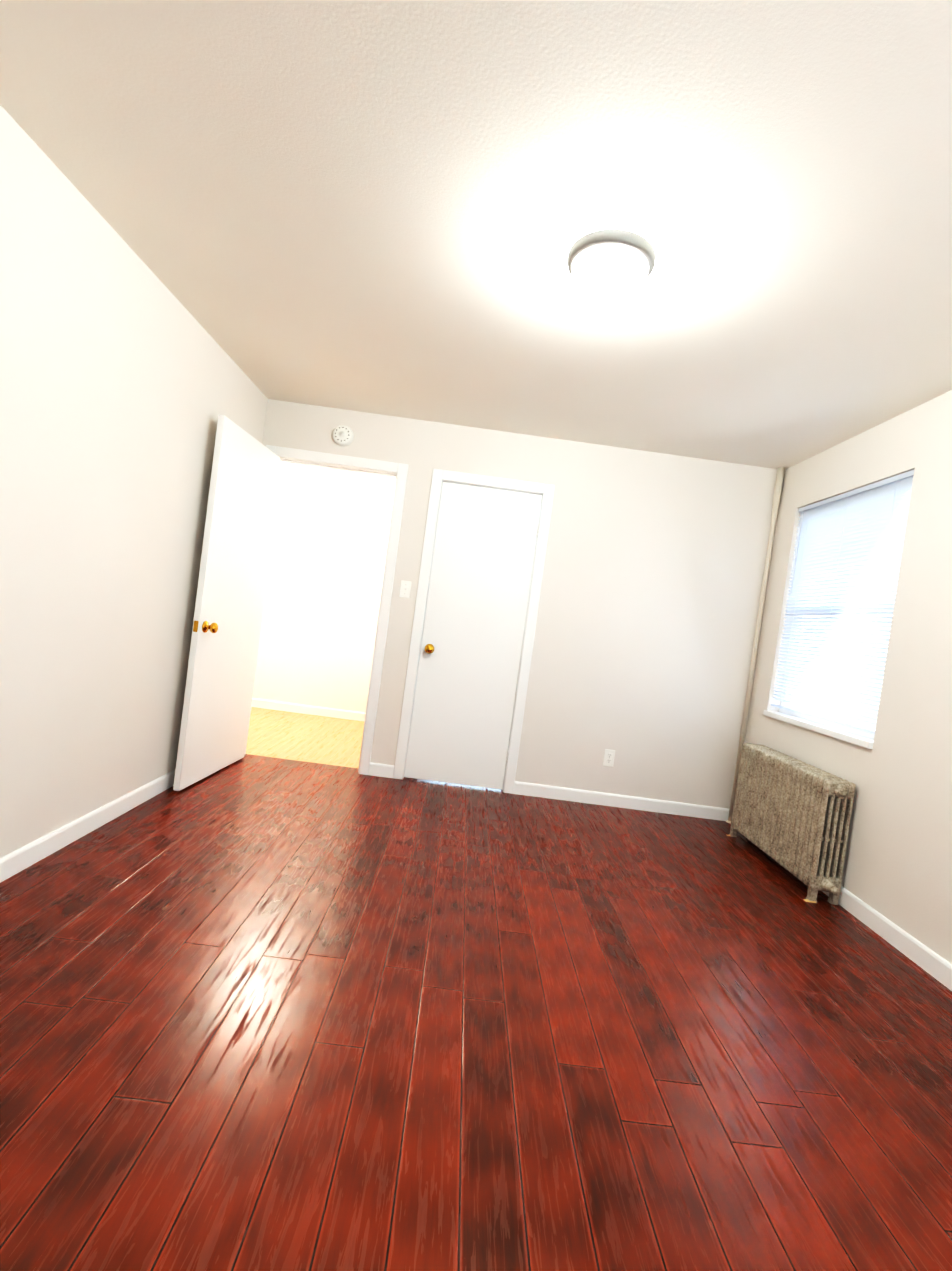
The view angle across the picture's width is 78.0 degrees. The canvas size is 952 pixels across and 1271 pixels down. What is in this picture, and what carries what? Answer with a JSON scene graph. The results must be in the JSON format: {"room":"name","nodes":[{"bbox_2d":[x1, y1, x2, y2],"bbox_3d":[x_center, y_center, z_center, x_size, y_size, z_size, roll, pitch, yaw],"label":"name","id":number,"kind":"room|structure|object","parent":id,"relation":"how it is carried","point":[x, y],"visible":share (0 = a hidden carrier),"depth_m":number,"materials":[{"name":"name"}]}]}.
{"room":"empty bedroom","nodes":[
{"label":"empty bedroom","id":0,"kind":"room"},
{"bbox_2d":[0,105,267,857],"bbox_3d":[-1.591,-0.307,1.722,0.120,2.478,4.740,8,1,-1],"label":"wall","id":1,"kind":"structure","parent":0,"point":[125,381],"depth_m":2.31,"materials":[{"name":"paint"}]},
{"bbox_2d":[0,770,174,882],"bbox_3d":[-1.676,0.838,1.751,0.014,0.085,4.500,8,1,-1],"label":"baseboard","id":2,"kind":"structure","parent":1,"relation":"attached to","point":[23,857],"depth_m":2.48,"materials":[{"name":"paint"}]},
{"bbox_2d":[253,463,395,712],"bbox_3d":[-2.125,-0.481,5.873,3.740,2.478,0.120,8,1,-1],"label":"wall","id":3,"kind":"structure","parent":0,"point":[324,583],"depth_m":5.80,"materials":[{"name":"paint"}]},
{"bbox_2d":[251,698,365,721],"bbox_3d":[-2.276,0.657,5.834,3.500,0.085,0.014,8,1,-1],"label":"baseboard","id":4,"kind":"structure","parent":3,"relation":"attached to","point":[308,709],"depth_m":5.84,"materials":[{"name":"paint"}]},
{"bbox_2d":[0,707,951,1270],"bbox_3d":[-1.100,0.960,2.686,5.816,0.050,6.350,8,1,-1],"label":"floor","id":5,"kind":"structure","parent":0,"point":[266,1014],"depth_m":1.59,"materials":[{"name":"brown wood"}]},
{"bbox_2d":[726,467,784,823],"bbox_3d":[1.895,0.076,3.989,0.054,2.428,0.054,8,1,-1],"label":"pipe","id":6,"kind":"object","parent":5,"relation":"on","point":[778,486],"visible":0.83,"depth_m":3.98,"materials":[{"name":"metal"}]},
{"bbox_2d":[726,743,855,904],"bbox_3d":[1.717,0.992,3.281,0.174,0.600,1.020,8,1,-1],"label":"radiator","id":7,"kind":"object","parent":5,"relation":"on","point":[791,815],"visible":1,"depth_m":3.07,"materials":[{"name":"metal"}]},
{"bbox_2d":[0,0,951,477],"bbox_3d":[-0.771,-1.511,2.625,6.056,0.080,6.590,8,1,-1],"label":"ceiling","id":8,"kind":"structure","parent":0,"point":[396,208],"depth_m":1.77,"materials":[{"name":"paint"}]},
{"bbox_2d":[567,229,655,280],"bbox_3d":[0.460,-1.272,2.010,0.296,0.038,0.296,8,1,-1],"label":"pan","id":9,"kind":"object","parent":8,"relation":"attached to","point":[642,245],"visible":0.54,"depth_m":1.89,"materials":[{"name":"silver metal"}]},
{"bbox_2d":[572,245,647,298],"bbox_3d":[0.452,-1.218,2.012,0.258,0.070,0.258,8,1,-1],"label":"ceiling light","id":10,"kind":"object","parent":9,"relation":"attached to","point":[609,271],"visible":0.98,"depth_m":1.95,"materials":[{"name":"white glass"}]},
{"bbox_2d":[263,399,777,808],"bbox_3d":[0.184,-0.128,4.058,3.516,2.478,0.120,8,1,-1],"label":"wall","id":11,"kind":"structure","parent":0,"point":[650,591],"depth_m":4.00,"materials":[{"name":"paint"}]},
{"bbox_2d":[173,415,280,790],"bbox_3d":[-1.444,-0.171,3.563,0.112,2.034,0.821,8,1,2],"label":"entry door","id":12,"kind":"structure","parent":11,"relation":"in","point":[230,590],"depth_m":3.45,"materials":[{"name":"paint"}]},
{"bbox_2d":[333,425,353,445],"bbox_3d":[-0.892,-1.341,3.933,0.140,0.140,0.042,8,1,-1],"label":"smoke detector","id":13,"kind":"object","parent":11,"relation":"attached to","point":[343,435],"visible":0.98,"depth_m":3.92,"materials":[{"name":"white plastic"}]},
{"bbox_2d":[244,445,543,790],"bbox_3d":[-0.602,-0.102,4.050,1.905,2.120,0.156,8,1,-1],"label":"door frame","id":14,"kind":"structure","parent":11,"relation":"attached to","point":[400,470],"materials":[{"name":"paint"}]},
{"bbox_2d":[399,580,410,597],"bbox_3d":[-0.478,-0.313,3.978,0.070,0.115,0.016,8,1,-1],"label":"switch plate","id":15,"kind":"object","parent":11,"relation":"attached to","point":[405,588],"visible":1,"depth_m":3.98,"materials":[{"name":"white plastic"}]},
{"bbox_2d":[404,482,541,789],"bbox_3d":[-0.018,0.010,3.989,0.689,2.030,0.102,8,1,-1],"label":"closet door","id":16,"kind":"structure","parent":11,"relation":"in","point":[475,618],"depth_m":4.00,"materials":[{"name":"paint"}]},
{"bbox_2d":[393,469,554,793],"bbox_3d":[-0.017,-0.021,3.990,0.827,2.115,0.018,8,1,-1],"label":"trim","id":17,"kind":"structure","parent":11,"relation":"attached to","point":[440,475],"depth_m":3.98,"materials":[{"name":"paint"}]},
{"bbox_2d":[368,762,728,820],"bbox_3d":[0.517,1.074,4.027,2.511,0.085,0.014,8,1,-1],"label":"baseboard","id":18,"kind":"structure","parent":11,"relation":"attached to","point":[604,799],"depth_m":4.03,"materials":[{"name":"paint"}]},
{"bbox_2d":[603,749,614,766],"bbox_3d":[0.913,0.839,4.028,0.070,0.115,0.007,8,1,-1],"label":"electrical outlet","id":19,"kind":"object","parent":11,"relation":"attached to","point":[609,755],"visible":1,"depth_m":4.03,"materials":[{"name":"white plastic"}]},
{"bbox_2d":[744,390,951,963],"bbox_3d":[2.013,0.172,1.776,0.120,2.478,4.740,8,1,-1],"label":"wall","id":20,"kind":"structure","parent":0,"point":[897,869],"depth_m":2.67,"materials":[{"name":"paint"}]},
{"bbox_2d":[763,710,873,748],"bbox_3d":[1.910,0.516,3.300,0.097,0.034,1.000,8,1,-1],"label":"window sill","id":21,"kind":"structure","parent":20,"relation":"attached to","point":[861,741],"depth_m":3.18,"materials":[{"name":"paint"}]},
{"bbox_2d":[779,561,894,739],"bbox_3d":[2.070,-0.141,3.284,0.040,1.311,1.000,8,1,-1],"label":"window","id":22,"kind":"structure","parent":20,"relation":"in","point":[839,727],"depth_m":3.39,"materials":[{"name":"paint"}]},
{"bbox_2d":[771,470,913,734],"bbox_3d":[1.996,-0.166,3.283,0.031,1.273,0.984,8,1,-1],"label":"window blinds","id":23,"kind":"object","parent":22,"relation":"attached to","point":[866,524],"visible":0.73,"depth_m":3.19,"materials":[{"name":"plastic"}]},
{"bbox_2d":[822,886,951,990],"bbox_3d":[1.795,1.299,1.803,0.014,0.085,4.500,8,1,-1],"label":"baseboard","id":24,"kind":"structure","parent":20,"relation":"attached to","point":[926,959],"depth_m":2.48,"materials":[{"name":"paint"}]}
]}

